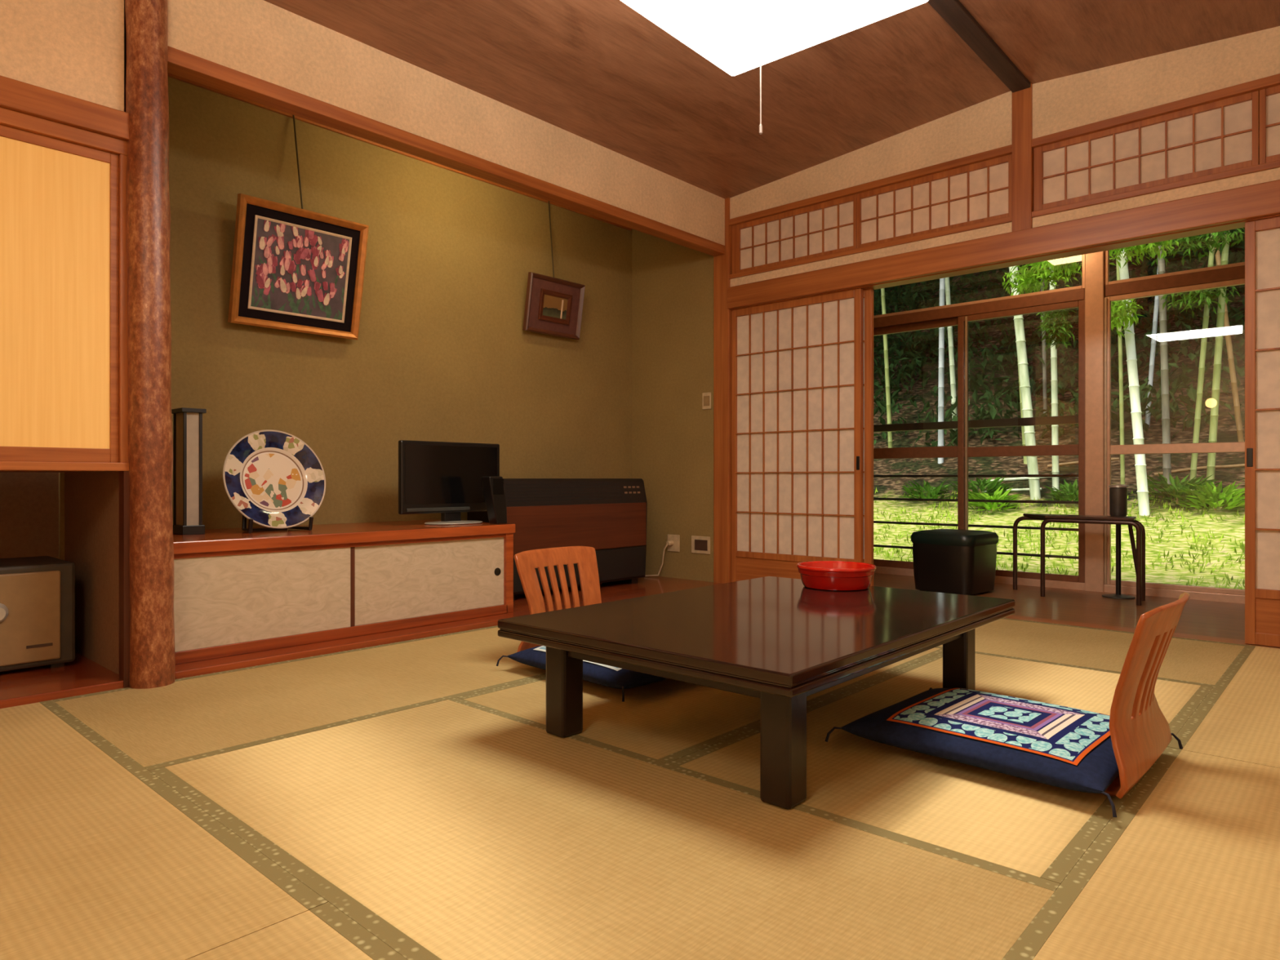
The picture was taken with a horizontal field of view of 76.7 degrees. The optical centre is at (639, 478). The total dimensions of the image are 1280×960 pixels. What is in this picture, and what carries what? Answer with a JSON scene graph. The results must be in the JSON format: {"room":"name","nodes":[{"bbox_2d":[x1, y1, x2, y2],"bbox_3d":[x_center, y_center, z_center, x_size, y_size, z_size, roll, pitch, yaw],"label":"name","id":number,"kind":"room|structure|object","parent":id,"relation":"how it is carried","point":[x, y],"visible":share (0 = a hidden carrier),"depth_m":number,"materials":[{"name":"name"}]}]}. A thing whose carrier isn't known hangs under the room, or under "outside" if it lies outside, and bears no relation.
{"room":"traditional dwelling","nodes":[
{"label":"traditional dwelling","id":0,"kind":"room"},
{"bbox_2d":[0,651,123,708],"bbox_3d":[-2.727,0.713,2.243,0.850,0.074,2.065,0,0,42],"label":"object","id":1,"kind":"object","parent":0,"point":[82,675],"visible":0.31,"depth_m":2.70,"materials":[{"name":"wood"}]},
{"bbox_2d":[0,555,75,671],"bbox_3d":[-2.336,0.488,2.835,0.414,0.376,0.528,0,0,42],"label":"room safe","id":2,"kind":"object","parent":1,"relation":"on","point":[37,593],"visible":1,"depth_m":2.83,"materials":[{"name":"beige metal"}]},
{"bbox_2d":[119,471,130,688],"bbox_3d":[-1.736,0.337,2.735,0.056,0.726,0.030,0,0,42],"label":"trim","id":3,"kind":"structure","parent":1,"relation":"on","point":[124,484],"depth_m":2.71,"materials":[{"name":"brown wood"}]},
{"bbox_2d":[64,471,119,675],"bbox_3d":[-2.039,0.361,3.023,0.820,0.778,0.015,0,0,42],"label":"wall","id":4,"kind":"structure","parent":0,"point":[91,499],"depth_m":2.98,"materials":[{"name":"paint"}]},
{"bbox_2d":[118,154,128,462],"bbox_3d":[-1.753,-0.569,2.740,0.084,1.033,0.034,0,0,42],"label":"trim","id":5,"kind":"structure","parent":4,"relation":"attached to","point":[122,159],"depth_m":2.71,"materials":[{"name":"brown wood"}]},
{"bbox_2d":[0,76,631,559],"bbox_3d":[-1.934,-0.540,3.809,0.120,2.760,5.450,0,0,42],"label":"wall","id":6,"kind":"structure","parent":0,"point":[442,352],"depth_m":4.33,"materials":[{"name":"green paint"}]},
{"bbox_2d":[0,461,128,472],"bbox_3d":[-2.713,-0.040,2.235,0.842,0.028,2.072,0,0,42],"label":"trim","id":7,"kind":"structure","parent":6,"relation":"attached to","point":[5,466],"depth_m":2.59,"materials":[{"name":"brown wood"}]},
{"bbox_2d":[293,115,302,208],"bbox_3d":[-1.659,-1.525,3.926,0.109,0.522,0.008,0,0,42],"label":"wire","id":8,"kind":"object","parent":6,"relation":"hanging from","point":[294,122],"visible":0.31,"depth_m":3.92,"materials":[{"name":"metal"}]},
{"bbox_2d":[227,193,368,340],"bbox_3d":[-1.628,-0.999,3.898,0.153,0.571,0.623,0,0,42],"label":"framed picture","id":9,"kind":"object","parent":8,"relation":"hanging from","point":[294,268],"visible":1,"depth_m":3.88,"materials":[{"name":"brown wood"}]},
{"bbox_2d":[250,217,349,319],"bbox_3d":[-1.629,-0.998,3.898,0.004,0.400,0.448,15,10,41],"label":"painting","id":10,"kind":"object","parent":9,"relation":"attached to","point":[298,270],"depth_m":3.89,"materials":[{"name":"paint"}]},
{"bbox_2d":[548,200,554,277],"bbox_3d":[-0.566,-1.520,5.167,0.059,0.531,0.008,0,0,42],"label":"wire","id":11,"kind":"object","parent":6,"relation":"hanging from","point":[548,201],"visible":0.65,"depth_m":5.16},
{"bbox_2d":[522,271,585,339],"bbox_3d":[-0.539,-1.093,5.144,0.088,0.354,0.456,0,0,42],"label":"framed picture","id":12,"kind":"object","parent":11,"relation":"hanging from","point":[553,306],"visible":1,"depth_m":5.13,"materials":[{"name":"brown wood"}]},
{"bbox_2d":[542,293,567,319],"bbox_3d":[-0.541,-1.093,5.145,0.002,0.130,0.200,12,8,42],"label":"painting","id":13,"kind":"object","parent":12,"relation":"attached to","point":[554,305],"depth_m":5.14},
{"bbox_2d":[0,0,724,245],"bbox_3d":[-1.317,-1.538,3.238,0.100,0.645,5.435,0,0,42],"label":"wall","id":14,"kind":"structure","parent":0,"point":[261,39],"depth_m":3.27,"materials":[{"name":"beige paint"}]},
{"bbox_2d":[0,124,118,462],"bbox_3d":[-2.443,-0.570,1.967,0.033,1.031,2.038,0,0,42],"label":"door","id":15,"kind":"structure","parent":14,"relation":"in","point":[59,199],"depth_m":2.59,"materials":[{"name":"brown wood"}]},
{"bbox_2d":[0,106,127,155],"bbox_3d":[-2.438,-1.109,1.985,0.086,0.047,2.072,0,0,42],"label":"trim","id":16,"kind":"structure","parent":14,"relation":"attached to","point":[8,117],"depth_m":2.58,"materials":[{"name":"brown wood"}]},
{"bbox_2d":[0,75,129,141],"bbox_3d":[-2.421,-1.177,1.974,0.086,0.089,2.078,0,0,42],"label":"trim","id":17,"kind":"structure","parent":14,"relation":"attached to","point":[16,95],"depth_m":2.56,"materials":[{"name":"brown wood"}]},
{"bbox_2d":[167,45,724,256],"bbox_3d":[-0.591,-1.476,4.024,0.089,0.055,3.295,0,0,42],"label":"trim","id":18,"kind":"structure","parent":14,"relation":"attached to","point":[181,64],"depth_m":3.51,"materials":[{"name":"brown wood"}]},
{"bbox_2d":[175,574,721,679],"bbox_3d":[-0.856,0.713,4.289,0.830,0.074,3.290,0,0,42],"label":"floor","id":19,"kind":"structure","parent":0,"point":[646,585],"depth_m":3.57,"materials":[{"name":"wood"}]},
{"bbox_2d":[173,519,515,664],"bbox_3d":[-1.448,0.453,3.725,0.712,0.447,1.650,0,0,42],"label":"base cabinet","id":20,"kind":"object","parent":19,"relation":"on","point":[237,591],"visible":0.81,"depth_m":3.42,"materials":[{"name":"brown wood"}]},
{"bbox_2d":[171,407,206,534],"bbox_3d":[-1.886,-0.030,3.374,0.149,0.519,0.094,0,0,42],"label":"paper lantern","id":21,"kind":"object","parent":20,"relation":"on","point":[187,422],"visible":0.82,"depth_m":3.34,"materials":[{"name":"paper"}]},
{"bbox_2d":[222,429,325,533],"bbox_3d":[-1.613,0.006,3.551,0.207,0.445,0.444,0,0,42],"label":"plate","id":22,"kind":"object","parent":20,"relation":"on","point":[273,478],"visible":1,"depth_m":3.54,"materials":[{"name":"ceramic"}]},
{"bbox_2d":[398,440,499,524],"bbox_3d":[-0.955,0.021,4.135,0.230,0.417,0.600,0,0,42],"label":"television","id":23,"kind":"object","parent":20,"relation":"on","point":[444,478],"visible":0.96,"depth_m":4.09,"materials":[{"name":"black plastic"}]},
{"bbox_2d":[481,476,506,524],"bbox_3d":[-0.738,0.108,4.105,0.072,0.241,0.114,0,0,42],"label":"box","id":24,"kind":"object","parent":20,"relation":"on","point":[494,491],"visible":1,"depth_m":4.08,"materials":[{"name":"black plastic"}]},
{"bbox_2d":[466,478,647,600],"bbox_3d":[-0.465,0.337,4.923,0.336,0.678,1.175,0,0,42],"label":"heater","id":25,"kind":"object","parent":19,"relation":"on","point":[609,516],"visible":0.66,"depth_m":4.82,"materials":[{"name":"wood"}]},
{"bbox_2d":[505,483,621,502],"bbox_3d":[-0.429,0.079,4.756,0.028,0.099,0.895,0,0,42],"label":"grille","id":26,"kind":"object","parent":25,"relation":"attached to","point":[514,492],"depth_m":4.73,"materials":[{"name":"plastic"}]},
{"bbox_2d":[513,546,644,592],"bbox_3d":[-0.352,0.531,4.821,0.010,0.187,1.135,0,0,42],"label":"grille","id":27,"kind":"object","parent":25,"relation":"attached to","point":[615,563],"depth_m":5.02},
{"bbox_2d":[263,0,1279,199],"bbox_3d":[0.065,-1.905,1.994,3.620,0.201,5.450,0,0,42],"label":"ceiling","id":28,"kind":"structure","parent":0,"point":[602,73],"depth_m":3.67,"materials":[{"name":"wood"}]},
{"bbox_2d":[620,0,928,134],"bbox_3d":[0.364,-1.523,2.337,0.696,0.716,0.696,0,0,40],"label":"ceiling lamp","id":29,"kind":"object","parent":28,"relation":"hanging from","point":[738,37],"visible":1,"depth_m":2.48,"materials":[{"name":"white plastic"}]},
{"bbox_2d":[620,0,928,75],"bbox_3d":[0.364,-1.442,2.337,0.696,0.085,0.696,0,0,40],"label":"diffuser","id":30,"kind":"object","parent":29,"relation":"attached to","point":[738,37],"depth_m":2.48,"materials":[{"name":"plastic"}]},
{"bbox_2d":[927,0,1031,92],"bbox_3d":[0.060,-1.941,1.990,0.086,0.038,5.438,0,0,42],"label":"ridge","id":31,"kind":"object","parent":28,"relation":"attached to","point":[953,12],"visible":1,"depth_m":3.57,"materials":[{"name":"brown wood"}]},
{"bbox_2d":[631,26,1279,582],"bbox_3d":[1.576,-0.578,4.363,4.570,2.836,0.090,0,0,42],"label":"wall","id":32,"kind":"structure","parent":0,"point":[673,283],"depth_m":5.31,"materials":[{"name":"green paint"}]},
{"bbox_2d":[644,533,679,576],"bbox_3d":[0.151,0.527,5.534,0.251,0.292,0.065,0,0,13],"label":"socket","id":33,"kind":"object","parent":32,"relation":"attached to","point":[673,542],"visible":0.96,"depth_m":5.51,"materials":[{"name":"plastic"}]},
{"bbox_2d":[691,535,710,554],"bbox_3d":[0.401,0.438,5.361,0.155,0.115,0.012,0,0,42],"label":"wall socket","id":34,"kind":"object","parent":32,"relation":"attached to","point":[700,544],"visible":1,"depth_m":5.35,"materials":[{"name":"plastic"}]},
{"bbox_2d":[731,194,857,274],"bbox_3d":[0.923,-1.471,4.930,0.874,0.318,0.028,0,0,42],"label":"window","id":35,"kind":"structure","parent":32,"relation":"in","point":[828,227],"depth_m":4.91,"materials":[{"name":"paper"}]},
{"bbox_2d":[731,288,862,582],"bbox_3d":[0.933,-0.195,4.921,0.901,1.783,0.032,0,0,42],"label":"door","id":36,"kind":"structure","parent":32,"relation":"in","point":[797,365],"depth_m":4.91,"materials":[{"name":"paper"}]},
{"bbox_2d":[862,288,873,586],"bbox_3d":[0.995,-0.195,4.926,0.903,1.783,0.030,0,0,42],"label":"door","id":37,"kind":"structure","parent":32,"relation":"in","point":[868,294],"depth_m":4.63,"materials":[{"name":"brown wood"}]},
{"bbox_2d":[857,154,1011,248],"bbox_3d":[1.564,-1.471,4.349,0.852,0.318,0.028,0,0,42],"label":"window","id":38,"kind":"structure","parent":32,"relation":"in","point":[979,192],"depth_m":4.33,"materials":[{"name":"paper"}]},
{"bbox_2d":[727,179,1279,309],"bbox_3d":[1.897,-1.158,3.988,3.590,0.136,0.034,0,0,42],"label":"wooden beam","id":39,"kind":"structure","parent":32,"relation":"attached to","point":[1260,200],"depth_m":3.95,"materials":[{"name":"brown wood"}]},
{"bbox_2d":[728,73,1279,226],"bbox_3d":[1.934,-1.649,4.029,3.590,0.038,0.102,0,0,42],"label":"trim","id":40,"kind":"structure","parent":32,"relation":"attached to","point":[1274,80],"depth_m":3.93,"materials":[{"name":"brown wood"}]},
{"bbox_2d":[728,160,1279,279],"bbox_3d":[1.934,-1.298,4.029,3.590,0.027,0.102,0,0,42],"label":"trim","id":41,"kind":"structure","parent":32,"relation":"attached to","point":[1276,164],"depth_m":3.93,"materials":[{"name":"brown wood"}]},
{"bbox_2d":[729,214,1279,310],"bbox_3d":[1.942,-1.158,4.038,3.590,0.144,0.100,0,0,42],"label":"trim","id":42,"kind":"structure","parent":32,"relation":"attached to","point":[1238,224],"depth_m":3.93,"materials":[{"name":"brown wood"}]},
{"bbox_2d":[1011,83,1033,231],"bbox_3d":[1.925,-1.580,4.043,0.092,0.760,0.116,0,0,42],"label":"post","id":43,"kind":"object","parent":32,"relation":"in","point":[1022,151],"depth_m":4.00,"materials":[{"name":"brown wood"}]},
{"bbox_2d":[1004,614,1279,648],"bbox_3d":[1.904,0.770,4.085,3.710,0.140,0.120,0,0,42],"label":"trim","id":44,"kind":"structure","parent":32,"relation":"attached to","point":[1015,617],"depth_m":3.79,"materials":[{"name":"brown wood"}]},
{"bbox_2d":[1033,90,1259,211],"bbox_3d":[2.277,-1.471,3.701,0.885,0.318,0.028,0,0,42],"label":"window","id":45,"kind":"structure","parent":32,"relation":"in","point":[1221,135],"depth_m":3.67,"materials":[{"name":"paper"}]},
{"bbox_2d":[1244,216,1279,647],"bbox_3d":[2.905,-0.195,3.131,0.905,1.783,0.032,0,0,42],"label":"door","id":46,"kind":"structure","parent":32,"relation":"in","point":[1262,237],"depth_m":3.40,"materials":[{"name":"brown wood"}]},
{"bbox_2d":[1259,84,1279,164],"bbox_3d":[2.923,-1.471,3.114,0.856,0.318,0.028,0,0,42],"label":"window","id":47,"kind":"structure","parent":32,"relation":"in","point":[1269,98],"depth_m":3.38,"materials":[{"name":"paper"}]},
{"bbox_2d":[729,167,1279,287],"bbox_3d":[1.927,-1.258,4.044,3.620,0.075,0.086,0,0,42],"label":"wall","id":48,"kind":"structure","parent":0,"point":[1271,175],"depth_m":3.94,"materials":[{"name":"beige paint"}]},
{"bbox_2d":[873,573,1244,639],"bbox_3d":[2.098,0.750,4.902,4.520,0.099,1.350,0,0,42],"label":"floor","id":49,"kind":"structure","parent":0,"point":[1197,617],"depth_m":4.40,"materials":[{"name":"brown wood"}]},
{"bbox_2d":[911,528,998,595],"bbox_3d":[1.958,0.511,5.037,0.412,0.378,0.412,0,0,-42],"label":"trash can","id":50,"kind":"object","parent":49,"relation":"on","point":[950,561],"visible":0.95,"depth_m":4.89,"materials":[{"name":"black plastic"}]},
{"bbox_2d":[875,566,1244,604],"bbox_3d":[2.529,0.728,5.376,4.520,0.145,0.080,0,0,42],"label":"trim","id":51,"kind":"structure","parent":49,"relation":"on","point":[1224,597],"depth_m":4.98,"materials":[{"name":"wood"}]},
{"bbox_2d":[873,317,968,568],"bbox_3d":[1.869,-0.236,5.997,1.108,1.783,0.028,0,0,42],"label":"window","id":52,"kind":"structure","parent":51,"relation":"on","point":[924,451],"depth_m":5.87,"materials":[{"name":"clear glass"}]},
{"bbox_2d":[957,299,1084,582],"bbox_3d":[2.512,-0.236,5.365,0.800,1.783,0.038,0,0,42],"label":"window","id":53,"kind":"structure","parent":51,"relation":"on","point":[1078,449],"depth_m":5.35,"materials":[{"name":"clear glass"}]},
{"bbox_2d":[1104,278,1244,595],"bbox_3d":[3.237,-0.236,4.712,0.938,1.783,0.030,0,0,42],"label":"window","id":54,"kind":"structure","parent":51,"relation":"on","point":[1238,446],"depth_m":4.82,"materials":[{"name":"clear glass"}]},
{"bbox_2d":[1013,513,1145,605],"bbox_3d":[2.568,0.459,4.800,0.741,0.482,0.240,0,0,42],"label":"table","id":55,"kind":"object","parent":49,"relation":"on","point":[1138,553],"visible":1,"depth_m":4.67,"materials":[{"name":"brown metal"}]},
{"bbox_2d":[1084,251,1106,591],"bbox_3d":[2.863,-0.485,5.066,0.121,2.470,0.090,0,0,42],"label":"wooden post","id":56,"kind":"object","parent":49,"relation":"on","point":[1095,286],"depth_m":5.03,"materials":[{"name":"wood"}]},
{"bbox_2d":[1102,484,1135,599],"bbox_3d":[2.830,0.366,4.785,0.170,0.668,0.170,0,0,42],"label":"ashtray","id":57,"kind":"object","parent":49,"relation":"on","point":[1117,492],"visible":0.86,"depth_m":4.76,"materials":[{"name":"grey metal"}]},
{"bbox_3d":[-0.289,0.798,2.214,4.700,0.084,5.600,0,0,42],"label":"floor","id":58,"kind":"structure","parent":0,"visible":0},
{"bbox_2d":[124,0,175,688],"bbox_3d":[-1.669,-0.535,2.757,0.136,2.570,0.149,0,0,42],"label":"wooden pillar","id":59,"kind":"structure","parent":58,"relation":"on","point":[150,440],"depth_m":2.71,"materials":[{"name":"wood"}]},
{"bbox_2d":[0,699,328,959],"bbox_3d":[-1.491,0.727,1.616,1.816,0.056,0.899,0,0,42],"label":"mat","id":60,"kind":"object","parent":58,"relation":"on","point":[101,858],"visible":0.79,"depth_m":1.47,"materials":[{"name":"wicker"}]},
{"bbox_2d":[186,902,407,959],"bbox_3d":[-0.153,0.727,0.401,1.794,0.056,0.899,0,0,42],"label":"mat","id":61,"kind":"object","parent":58,"relation":"on","point":[323,931],"visible":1,"depth_m":1.22,"materials":[{"name":"wicker"}]},
{"bbox_2d":[52,625,546,770],"bbox_3d":[-0.915,0.727,2.915,0.921,0.056,1.797,0,0,42],"label":"mat","id":62,"kind":"object","parent":58,"relation":"on","point":[189,718],"visible":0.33,"depth_m":2.63,"materials":[{"name":"wicker"}]},
{"bbox_2d":[149,697,1060,959],"bbox_3d":[-0.225,0.727,1.668,1.773,0.056,0.878,0,0,42],"label":"mat","id":63,"kind":"object","parent":58,"relation":"on","point":[454,828],"visible":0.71,"depth_m":1.51,"materials":[{"name":"wicker"}]},
{"bbox_2d":[457,647,942,762],"bbox_3d":[0.341,0.727,2.953,0.885,0.056,1.782,0,0,42],"label":"mat","id":64,"kind":"object","parent":58,"relation":"on","point":[668,720],"visible":0.21,"depth_m":2.46,"materials":[{"name":"wicker"}]},
{"bbox_2d":[496,645,668,702],"bbox_3d":[-0.078,0.640,2.914,0.591,0.085,0.674,0,0,-45],"label":"floor cushion","id":65,"kind":"object","parent":64,"relation":"on","point":[605,675],"visible":0.23,"depth_m":2.62,"materials":[{"name":"blue fabric"}]},
{"bbox_2d":[514,546,601,662],"bbox_3d":[-0.187,0.482,3.046,0.438,0.422,0.464,0,0,40],"label":"chair","id":66,"kind":"object","parent":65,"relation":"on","point":[585,557],"visible":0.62,"depth_m":3.15,"materials":[{"name":"brown wood"}]},
{"bbox_2d":[497,576,1014,808],"bbox_3d":[0.398,0.540,2.367,0.918,0.319,1.323,0,0,42],"label":"table","id":67,"kind":"object","parent":64,"relation":"on","point":[780,642],"visible":1,"depth_m":2.06,"materials":[{"name":"black paint"}]},
{"bbox_2d":[796,560,876,591],"bbox_3d":[0.690,0.341,2.845,0.272,0.078,0.272,0,0,42],"label":"bowl","id":68,"kind":"object","parent":67,"relation":"on","point":[832,575],"visible":1,"depth_m":2.75,"materials":[{"name":"red paint"}]},
{"bbox_2d":[713,197,731,583],"bbox_3d":[0.563,-0.550,5.280,0.122,2.600,0.114,0,0,42],"label":"pillar corner","id":69,"kind":"structure","parent":58,"relation":"on","point":[722,263],"depth_m":5.23,"materials":[{"name":"brown wood"}]},
{"bbox_2d":[668,652,1213,884],"bbox_3d":[0.998,0.727,2.356,0.886,0.056,1.782,0,0,42],"label":"mat","id":70,"kind":"object","parent":58,"relation":"on","point":[1033,828],"visible":0.43,"depth_m":1.88,"materials":[{"name":"wicker"}]},
{"bbox_2d":[825,687,1182,817],"bbox_3d":[0.925,0.640,2.070,0.674,0.085,0.591,0,0,45],"label":"floor cushion","id":71,"kind":"object","parent":70,"relation":"on","point":[1064,747],"visible":0.88,"depth_m":1.94,"materials":[{"name":"blue fabric"}]},
{"bbox_2d":[1101,592,1189,799],"bbox_3d":[1.063,0.482,1.969,0.438,0.422,0.464,0,0,43],"label":"chair","id":72,"kind":"object","parent":70,"relation":"on","point":[1140,732],"visible":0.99,"depth_m":1.77,"materials":[{"name":"brown wood"}]},
{"bbox_2d":[936,617,1245,687],"bbox_3d":[1.584,0.727,3.660,1.773,0.056,0.932,0,0,42],"label":"mat","id":73,"kind":"object","parent":58,"relation":"on","point":[1186,660],"visible":0.31,"depth_m":3.32,"materials":[{"name":"wicker"}]},
{"bbox_2d":[1001,746,1279,959],"bbox_3d":[1.095,0.727,1.122,0.915,0.056,1.844,0,0,42],"label":"mat","id":74,"kind":"object","parent":58,"relation":"on","point":[1187,867],"visible":0.92,"depth_m":1.42,"materials":[{"name":"wicker"}]},
{"bbox_2d":[1167,644,1279,768],"bbox_3d":[2.305,0.727,2.454,0.915,0.056,1.748,0,0,42],"label":"mat","id":75,"kind":"object","parent":58,"relation":"on","point":[1238,719],"visible":0.74,"depth_m":2.39,"materials":[{"name":"wicker"}]},
{"label":"outside","id":76,"kind":"structure","parent":0,"visible":0},
{"bbox_2d":[873,227,1244,589],"bbox_3d":[9.935,-8.143,17.041,30.000,18.395,27.000,0,0,42],"label":"ground","id":77,"kind":"structure","parent":76,"point":[1231,526],"depth_m":11.75,"materials":[{"name":"plant"}]},
{"bbox_2d":[880,285,909,448],"bbox_3d":[4.264,-3.696,14.046,2.294,6.732,1.136,0,0,42],"label":"bamboo","id":78,"kind":"object","parent":77,"relation":"on","point":[882,290],"visible":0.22,"depth_m":14.13,"materials":[{"name":"green plant"}]},
{"bbox_2d":[899,477,957,502],"bbox_3d":[4.199,0.176,11.877,0.836,0.381,0.820,0,0,-26],"label":"clump","id":79,"kind":"object","parent":77,"relation":"on","point":[935,492],"visible":0.93,"depth_m":11.80,"materials":[{"name":"green plant"}]},
{"bbox_2d":[937,277,945,463],"bbox_3d":[4.724,-3.752,13.284,2.025,7.052,1.118,0,0,42],"label":"bamboo","id":80,"kind":"object","parent":77,"relation":"on","point":[941,330],"visible":0.23,"depth_m":13.26,"materials":[{"name":"green plant"}]},
{"bbox_2d":[944,276,957,431],"bbox_3d":[5.255,-3.870,13.943,0.485,6.412,0.102,0,0,42],"label":"bamboo","id":81,"kind":"object","parent":77,"relation":"on","point":[952,368],"visible":0.22,"depth_m":13.84,"materials":[{"name":"plant"}]},
{"bbox_2d":[873,415,1078,559],"bbox_3d":[2.062,0.379,6.535,2.890,1.642,0.060,0,0,42],"label":"railing","id":82,"kind":"object","parent":77,"relation":"on","point":[1064,420],"visible":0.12,"depth_m":6.02,"materials":[{"name":"metal"}]},
{"bbox_2d":[949,477,1016,499],"bbox_3d":[4.842,0.133,11.524,0.920,0.423,0.967,0,0,42],"label":"clump","id":83,"kind":"object","parent":77,"relation":"on","point":[993,486],"visible":0.57,"depth_m":11.40,"materials":[{"name":"green plant"}]},
{"bbox_2d":[968,486,1021,511],"bbox_3d":[4.743,0.275,10.988,0.860,0.375,0.777,0,0,-4],"label":"clump","id":84,"kind":"object","parent":77,"relation":"on","point":[997,495],"visible":0.77,"depth_m":10.89,"materials":[{"name":"green plant"}]},
{"bbox_2d":[978,266,1047,415],"bbox_3d":[6.107,-4.053,13.700,2.245,6.092,1.126,0,0,42],"label":"bamboo","id":85,"kind":"object","parent":77,"relation":"on","point":[1043,342],"visible":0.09,"depth_m":13.40,"materials":[{"name":"green plant"}]},
{"bbox_2d":[1002,255,1081,499],"bbox_3d":[5.299,-3.205,10.814,1.065,7.052,1.578,0,0,11],"label":"bamboo","id":86,"kind":"object","parent":77,"relation":"on","point":[1055,273],"visible":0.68,"depth_m":11.11,"materials":[{"name":"green plant"}]},
{"bbox_2d":[1017,308,1075,464],"bbox_3d":[5.565,-3.733,11.446,0.506,7.052,2.504,0,0,11],"label":"bamboo","id":87,"kind":"object","parent":77,"relation":"on","point":[1062,325],"visible":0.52,"depth_m":10.50,"materials":[{"name":"green plant"}]},
{"bbox_2d":[1036,267,1064,490],"bbox_3d":[5.750,-3.142,11.310,0.395,6.732,0.520,0,0,31],"label":"bamboo","id":88,"kind":"object","parent":77,"relation":"on","point":[1055,435],"visible":0.36,"depth_m":11.29,"materials":[{"name":"green plant"}]},
{"bbox_2d":[873,229,1244,446],"bbox_3d":[8.853,-6.119,18.331,18.032,11.988,13.312,0,0,42],"label":"hillside","id":89,"kind":"structure","parent":77,"relation":"on","point":[908,298],"depth_m":14.26,"materials":[{"name":"green plant"}]},
{"bbox_2d":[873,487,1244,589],"bbox_3d":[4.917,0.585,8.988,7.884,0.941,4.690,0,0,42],"label":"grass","id":90,"kind":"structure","parent":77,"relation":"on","point":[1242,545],"depth_m":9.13,"materials":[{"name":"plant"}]},
{"bbox_2d":[1040,478,1078,504],"bbox_3d":[5.690,0.175,10.673,0.766,0.371,0.881,0,0,42],"label":"clump","id":91,"kind":"object","parent":77,"relation":"on","point":[1073,495],"visible":0.6,"depth_m":10.59,"materials":[{"name":"green plant"}]},
{"bbox_2d":[1115,255,1124,484],"bbox_3d":[6.249,-3.230,10.622,0.224,7.052,0.059,0,0,42],"label":"bamboo","id":92,"kind":"object","parent":77,"relation":"on","point":[1120,340],"visible":0.3,"depth_m":10.56,"materials":[{"name":"plant"}]},
{"bbox_2d":[1109,240,1178,515],"bbox_3d":[5.760,-2.890,9.502,1.014,6.732,0.947,0,0,42],"label":"bamboo","id":93,"kind":"object","parent":77,"relation":"on","point":[1122,311],"visible":0.38,"depth_m":9.73,"materials":[{"name":"green plant"}]},
{"bbox_2d":[1145,268,1159,425],"bbox_3d":[7.685,-3.936,11.696,2.094,6.412,0.939,0,0,42],"label":"bamboo","id":94,"kind":"object","parent":77,"relation":"on","point":[1156,300],"visible":0.09,"depth_m":11.98,"materials":[{"name":"green plant"}]},
{"bbox_2d":[1133,471,1227,503],"bbox_3d":[6.598,0.126,9.960,1.006,0.423,0.979,0,0,42],"label":"clump","id":95,"kind":"object","parent":77,"relation":"on","point":[1174,489],"visible":0.74,"depth_m":9.87,"materials":[{"name":"green plant"}]},
{"bbox_2d":[1137,227,1244,490],"bbox_3d":[6.764,-3.164,9.861,1.288,6.732,1.030,0,0,42],"label":"bamboo","id":96,"kind":"object","parent":77,"relation":"on","point":[1213,242],"visible":0.41,"depth_m":10.12,"materials":[{"name":"green plant"}]},
{"bbox_2d":[1157,245,1239,484],"bbox_3d":[6.835,-3.185,10.123,0.618,6.732,1.096,0,0,-30],"label":"bamboo","id":97,"kind":"object","parent":77,"relation":"on","point":[1166,468],"visible":0.55,"depth_m":10.48,"materials":[{"name":"green plant"}]},
{"bbox_2d":[1166,480,1244,510],"bbox_3d":[6.753,0.207,9.489,0.989,0.378,0.876,0,0,42],"label":"clump","id":98,"kind":"object","parent":77,"relation":"on","point":[1228,495],"visible":0.91,"depth_m":9.33,"materials":[{"name":"green plant"}]},
{"bbox_2d":[1178,227,1244,484],"bbox_3d":[7.317,-3.202,9.928,1.198,6.732,0.788,0,0,42],"label":"bamboo","id":99,"kind":"object","parent":77,"relation":"on","point":[1211,469],"visible":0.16,"depth_m":10.13,"materials":[{"name":"green plant"}]},
{"bbox_2d":[1214,235,1244,441],"bbox_3d":[7.758,-3.695,11.008,0.787,6.732,0.077,0,0,42],"label":"bamboo","id":100,"kind":"object","parent":77,"relation":"on","point":[1239,430],"visible":0.35,"depth_m":10.82,"materials":[{"name":"plant"}]},
{"bbox_3d":[0.392,-0.425,6.458,0.100,2.650,1.500,0,0,42],"label":"wall","id":101,"kind":"structure","parent":0,"visible":0},
{"bbox_2d":[873,288,1084,328],"bbox_3d":[1.834,-1.164,6.000,2.652,0.072,0.060,0,0,42],"label":"trim","id":102,"kind":"structure","parent":101,"relation":"attached to","point":[1077,294],"depth_m":5.52,"materials":[{"name":"wood"}]},
{"bbox_2d":[873,254,1084,318],"bbox_3d":[1.828,-1.420,5.991,2.655,0.440,0.030,0,0,42],"label":"window","id":103,"kind":"structure","parent":101,"relation":"in","point":[1082,286],"depth_m":5.43,"materials":[{"name":"brown wood"}]},
{"bbox_3d":[3.819,-0.425,3.346,0.120,2.650,1.500,0,0,42],"label":"wall","id":104,"kind":"structure","parent":0,"visible":0},
{"bbox_2d":[1104,250,1244,284],"bbox_3d":[3.541,-1.420,4.436,1.758,0.440,0.030,0,0,42],"label":"window","id":105,"kind":"structure","parent":104,"relation":"in","point":[1107,282],"depth_m":4.84,"materials":[{"name":"brown wood"}]},
{"bbox_2d":[1105,265,1244,297],"bbox_3d":[3.549,-1.164,4.442,1.755,0.072,0.060,0,0,42],"label":"trim","id":106,"kind":"structure","parent":104,"relation":"attached to","point":[1237,272],"depth_m":4.76,"materials":[{"name":"wood"}]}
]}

